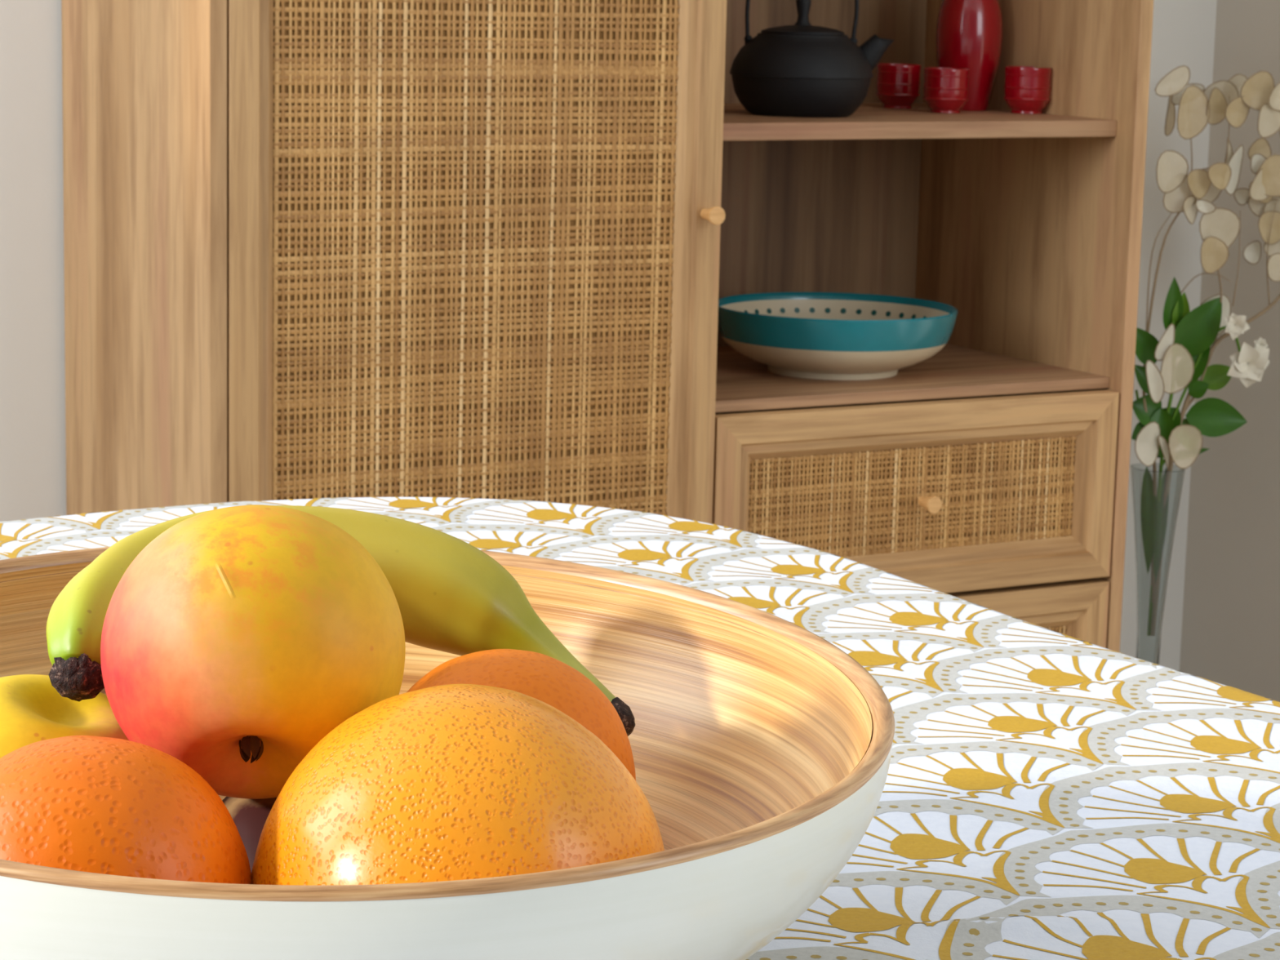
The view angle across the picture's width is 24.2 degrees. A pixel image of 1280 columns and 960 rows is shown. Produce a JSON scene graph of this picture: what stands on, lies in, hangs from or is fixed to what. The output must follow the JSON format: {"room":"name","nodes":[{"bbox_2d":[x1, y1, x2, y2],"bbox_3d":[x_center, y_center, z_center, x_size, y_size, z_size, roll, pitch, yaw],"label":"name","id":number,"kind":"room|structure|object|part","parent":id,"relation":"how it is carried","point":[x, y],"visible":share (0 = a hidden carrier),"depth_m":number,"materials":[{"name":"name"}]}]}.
{"room":"dining room","nodes":[
{"label":"dining room","id":0,"kind":"room"},
{"bbox_2d":[0,0,1217,671],"bbox_3d":[-0.781,-0.745,2.801,3.598,2.550,0.121,-4,11,-29],"label":"wall","id":1,"kind":"structure","parent":0,"point":[33,441],"depth_m":2.96,"materials":[{"name":"paint"}]},
{"bbox_2d":[1179,0,1279,702],"bbox_3d":[1.897,-0.480,1.644,0.121,2.550,4.595,-4,11,-29],"label":"wall","id":2,"kind":"structure","parent":0,"point":[1230,633],"depth_m":3.63,"materials":[{"name":"paint"}]},
{"bbox_3d":[0.327,0.904,1.063,3.598,0.050,4.715,-4,11,-29],"label":"floor","id":3,"kind":"structure","parent":0,"visible":0},
{"bbox_2d":[61,0,1153,652],"bbox_3d":[-0.017,-0.193,3.028,1.036,1.420,0.411,-4,11,-29],"label":"display cabinet","id":4,"kind":"object","parent":3,"relation":"on","point":[313,249],"visible":0.44,"depth_m":2.83,"materials":[{"name":"brown wood"}]},
{"bbox_3d":[-0.466,-0.171,2.785,0.016,1.400,0.387,-4,11,-29],"label":"panel","id":5,"kind":"part","parent":4,"relation":"part of","materials":[{"name":"brown wood"}]},
{"bbox_3d":[-0.148,-0.181,2.755,0.412,1.224,0.003,-4,11,-29],"label":"cane panel","id":6,"kind":"part","parent":4,"relation":"part of","materials":[{"name":"beige wicker"}]},
{"bbox_3d":[-0.147,-0.181,2.753,0.503,1.315,0.019,-4,11,-29],"label":"door","id":7,"kind":"part","parent":4,"relation":"part of","materials":[{"name":"brown wicker"}]},
{"bbox_3d":[0.068,-0.252,2.839,0.018,0.018,0.024,-4,11,-29],"label":"knob","id":8,"kind":"part","parent":4,"relation":"part of","materials":[{"name":"brown wood"}]},
{"bbox_2d":[729,0,894,117],"bbox_3d":[0.167,-0.469,3.054,0.147,0.190,0.147,-8,14,-44],"label":"teapot","id":9,"kind":"object","parent":4,"relation":"on","point":[802,69],"visible":1,"depth_m":3.01,"materials":[{"name":"metal"}]},
{"bbox_3d":[0.166,-0.501,3.049,0.116,0.126,0.008,1,10,0],"label":"handle","id":10,"kind":"part","parent":9,"relation":"part of","materials":[{"name":"metal"}]},
{"bbox_3d":[0.167,-0.461,3.056,0.085,0.010,0.085,1,10,0],"label":"lid","id":11,"kind":"part","parent":9,"relation":"part of","materials":[{"name":"metal"}]},
{"bbox_3d":[0.167,-0.478,3.053,0.020,0.032,0.020,1,10,0],"label":"lid knob","id":12,"kind":"part","parent":9,"relation":"part of","materials":[{"name":"metal"}]},
{"bbox_3d":[0.236,-0.434,3.060,0.049,0.045,0.021,1,10,0],"label":"spout","id":13,"kind":"part","parent":9,"relation":"part of","materials":[{"name":"metal"}]},
{"bbox_3d":[-0.117,-0.255,3.196,1.004,1.360,0.006,-4,11,-29],"label":"panel","id":14,"kind":"part","parent":4,"relation":"part of","materials":[{"name":"brown wood"}]},
{"bbox_2d":[717,292,957,380],"bbox_3d":[0.204,-0.149,3.144,0.258,0.070,0.258,1,10,0],"label":"salad bowl","id":15,"kind":"object","parent":4,"relation":"on","point":[820,335],"visible":0.97,"depth_m":3.07,"materials":[{"name":"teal ceramic"}]},
{"bbox_2d":[875,63,920,108],"bbox_3d":[0.282,-0.430,3.261,0.049,0.048,0.049,1,10,0],"label":"cup","id":16,"kind":"object","parent":4,"relation":"on","point":[897,85],"visible":1,"depth_m":3.24,"materials":[{"name":"red ceramic"}]},
{"bbox_2d":[715,343,1109,413],"bbox_3d":[0.195,-0.116,3.188,0.489,0.012,0.361,-4,11,-29],"label":"shelf","id":17,"kind":"object","parent":4,"relation":"attached to","point":[957,372],"depth_m":3.10,"materials":[{"name":"brown wood"}]},
{"bbox_3d":[0.282,0.019,3.043,0.402,0.107,0.003,-4,11,-29],"label":"cane panel","id":18,"kind":"part","parent":4,"relation":"part of","materials":[{"name":"beige wicker"}]},
{"bbox_3d":[0.283,0.020,3.041,0.493,0.198,0.019,-4,11,-29],"label":"drawer","id":19,"kind":"part","parent":4,"relation":"part of","materials":[{"name":"brown wood"}]},
{"bbox_2d":[723,102,1116,141],"bbox_3d":[0.199,-0.379,3.146,0.489,0.017,0.352,-4,11,-29],"label":"shelf","id":20,"kind":"object","parent":4,"relation":"attached to","point":[1058,122],"depth_m":3.04,"materials":[{"name":"brown wood"}]},
{"bbox_3d":[0.292,0.023,3.021,0.018,0.018,0.024,-4,11,-29],"label":"knob","id":21,"kind":"part","parent":4,"relation":"part of","materials":[{"name":"brown wood"}]},
{"bbox_2d":[923,66,969,113],"bbox_3d":[0.327,-0.415,3.184,0.048,0.047,0.048,1,10,0],"label":"cup","id":22,"kind":"object","parent":4,"relation":"on","point":[945,89],"visible":1,"depth_m":3.17,"materials":[{"name":"red ceramic"}]},
{"bbox_2d":[935,0,1002,111],"bbox_3d":[0.358,-0.492,3.246,0.072,0.178,0.072,1,10,0],"label":"bottle","id":23,"kind":"object","parent":4,"relation":"on","point":[969,33],"visible":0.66,"depth_m":3.22,"materials":[{"name":"red ceramic"}]},
{"bbox_2d":[1003,66,1052,114],"bbox_3d":[0.417,-0.420,3.214,0.051,0.050,0.051,1,10,0],"label":"cup","id":24,"kind":"object","parent":4,"relation":"on","point":[1027,91],"visible":1,"depth_m":3.19,"materials":[{"name":"red ceramic"}]},
{"bbox_3d":[0.278,0.220,3.075,0.493,0.198,0.019,-4,11,-29],"label":"drawer","id":25,"kind":"part","parent":4,"relation":"part of","materials":[{"name":"brown wood"}]},
{"bbox_3d":[0.420,-0.238,3.288,0.016,1.400,0.387,-4,11,-29],"label":"panel","id":26,"kind":"part","parent":4,"relation":"part of","materials":[{"name":"brown wood"}]},
{"bbox_3d":[0.277,0.220,3.078,0.402,0.106,0.003,-4,11,-29],"label":"cane panel","id":27,"kind":"part","parent":4,"relation":"part of","materials":[{"name":"beige wicker"}]},
{"bbox_2d":[1130,462,1185,664],"bbox_3d":[0.596,0.218,3.507,0.108,0.474,0.108,1,10,0],"label":"glass vase","id":28,"kind":"object","parent":3,"relation":"on","point":[1156,495],"visible":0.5,"depth_m":3.47,"materials":[{"name":"clear glass"}]},
{"bbox_2d":[1134,208,1240,471],"bbox_3d":[0.624,-0.061,3.437,0.126,0.503,0.053,-1,10,-12],"label":"branch","id":29,"kind":"object","parent":28,"relation":"in","point":[1219,229],"visible":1,"depth_m":3.41,"materials":[{"name":"white plant"}]},
{"bbox_2d":[1142,65,1249,471],"bbox_3d":[0.635,-0.164,3.442,0.123,0.624,0.072,1,10,0],"label":"branch","id":30,"kind":"object","parent":28,"relation":"in","point":[1193,192],"visible":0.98,"depth_m":3.39,"materials":[{"name":"white plant"}]},
{"bbox_2d":[1131,276,1270,471],"bbox_3d":[0.638,-0.022,3.444,0.156,0.423,0.054,1,10,0],"label":"leafy sprig","id":31,"kind":"object","parent":28,"relation":"in","point":[1197,330],"visible":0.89,"depth_m":3.44,"materials":[{"name":"green plant"}]},
{"bbox_2d":[1167,71,1279,471],"bbox_3d":[0.682,-0.140,3.437,0.149,0.660,0.063,0,10,-10],"label":"branch","id":32,"kind":"object","parent":28,"relation":"in","point":[1260,91],"visible":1,"depth_m":3.40,"materials":[{"name":"white plant"}]},
{"bbox_3d":[-0.207,0.536,0.794,1.754,0.742,1.864,1,10,0],"label":"dining table","id":33,"kind":"object","parent":3,"relation":"on","visible":0},
{"bbox_2d":[0,496,1279,959],"bbox_3d":[-0.203,0.289,0.751,1.346,0.254,1.630,-4,11,-29],"label":"tablecloth","id":34,"kind":"object","parent":33,"relation":"on","point":[1047,794],"visible":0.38,"depth_m":1.12,"materials":[{"name":"white fabric"}]},
{"bbox_2d":[0,546,894,959],"bbox_3d":[-0.092,0.099,0.826,0.320,0.106,0.320,6,11,25],"label":"fruit bowl","id":35,"kind":"object","parent":34,"relation":"on","point":[762,748],"visible":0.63,"depth_m":0.74,"materials":[{"name":"beige paint"}]},
{"bbox_2d":[0,674,128,758],"bbox_3d":[-0.166,0.088,0.821,0.073,0.066,0.074,1,10,0],"label":"apple","id":36,"kind":"object","parent":35,"relation":"in","point":[32,710],"visible":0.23,"depth_m":0.81,"materials":[{"name":"yellow food"}]},
{"bbox_2d":[0,735,251,884],"bbox_3d":[-0.135,0.102,0.730,0.081,0.080,0.079,1,10,0],"label":"orange","id":37,"kind":"object","parent":35,"relation":"in","point":[83,803],"visible":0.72,"depth_m":0.70,"materials":[{"name":"orange food"}]},
{"bbox_2d":[222,796,276,872],"bbox_3d":[-0.093,0.111,0.819,0.056,0.065,0.065,1,10,0],"label":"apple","id":38,"kind":"object","parent":35,"relation":"in","point":[250,816],"visible":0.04,"depth_m":0.80,"materials":[{"name":"food"}]},
{"bbox_2d":[100,504,405,799],"bbox_3d":[-0.102,0.046,0.790,0.080,0.079,0.079,1,10,0],"label":"mango","id":39,"kind":"object","parent":38,"relation":"on","point":[238,638],"visible":0.84,"depth_m":0.76,"materials":[{"name":"food"}]},
{"bbox_2d":[46,505,635,736],"bbox_3d":[-0.096,0.045,0.871,0.181,0.069,0.081,-5,11,-31],"label":"banana","id":40,"kind":"object","parent":35,"relation":"in","point":[452,597],"visible":0.51,"depth_m":0.89,"materials":[{"name":"yellow food"}]},
{"bbox_2d":[251,684,664,885],"bbox_3d":[-0.045,0.104,0.745,0.104,0.106,0.106,1,10,0],"label":"grapefruit","id":41,"kind":"object","parent":35,"relation":"in","point":[450,782],"visible":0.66,"depth_m":0.71,"materials":[{"name":"orange food"}]},
{"bbox_2d":[406,648,635,780],"bbox_3d":[-0.039,0.087,0.863,0.076,0.076,0.076,1,10,0],"label":"orange","id":42,"kind":"object","parent":35,"relation":"in","point":[547,679],"visible":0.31,"depth_m":0.85,"materials":[{"name":"orange food"}]}
]}

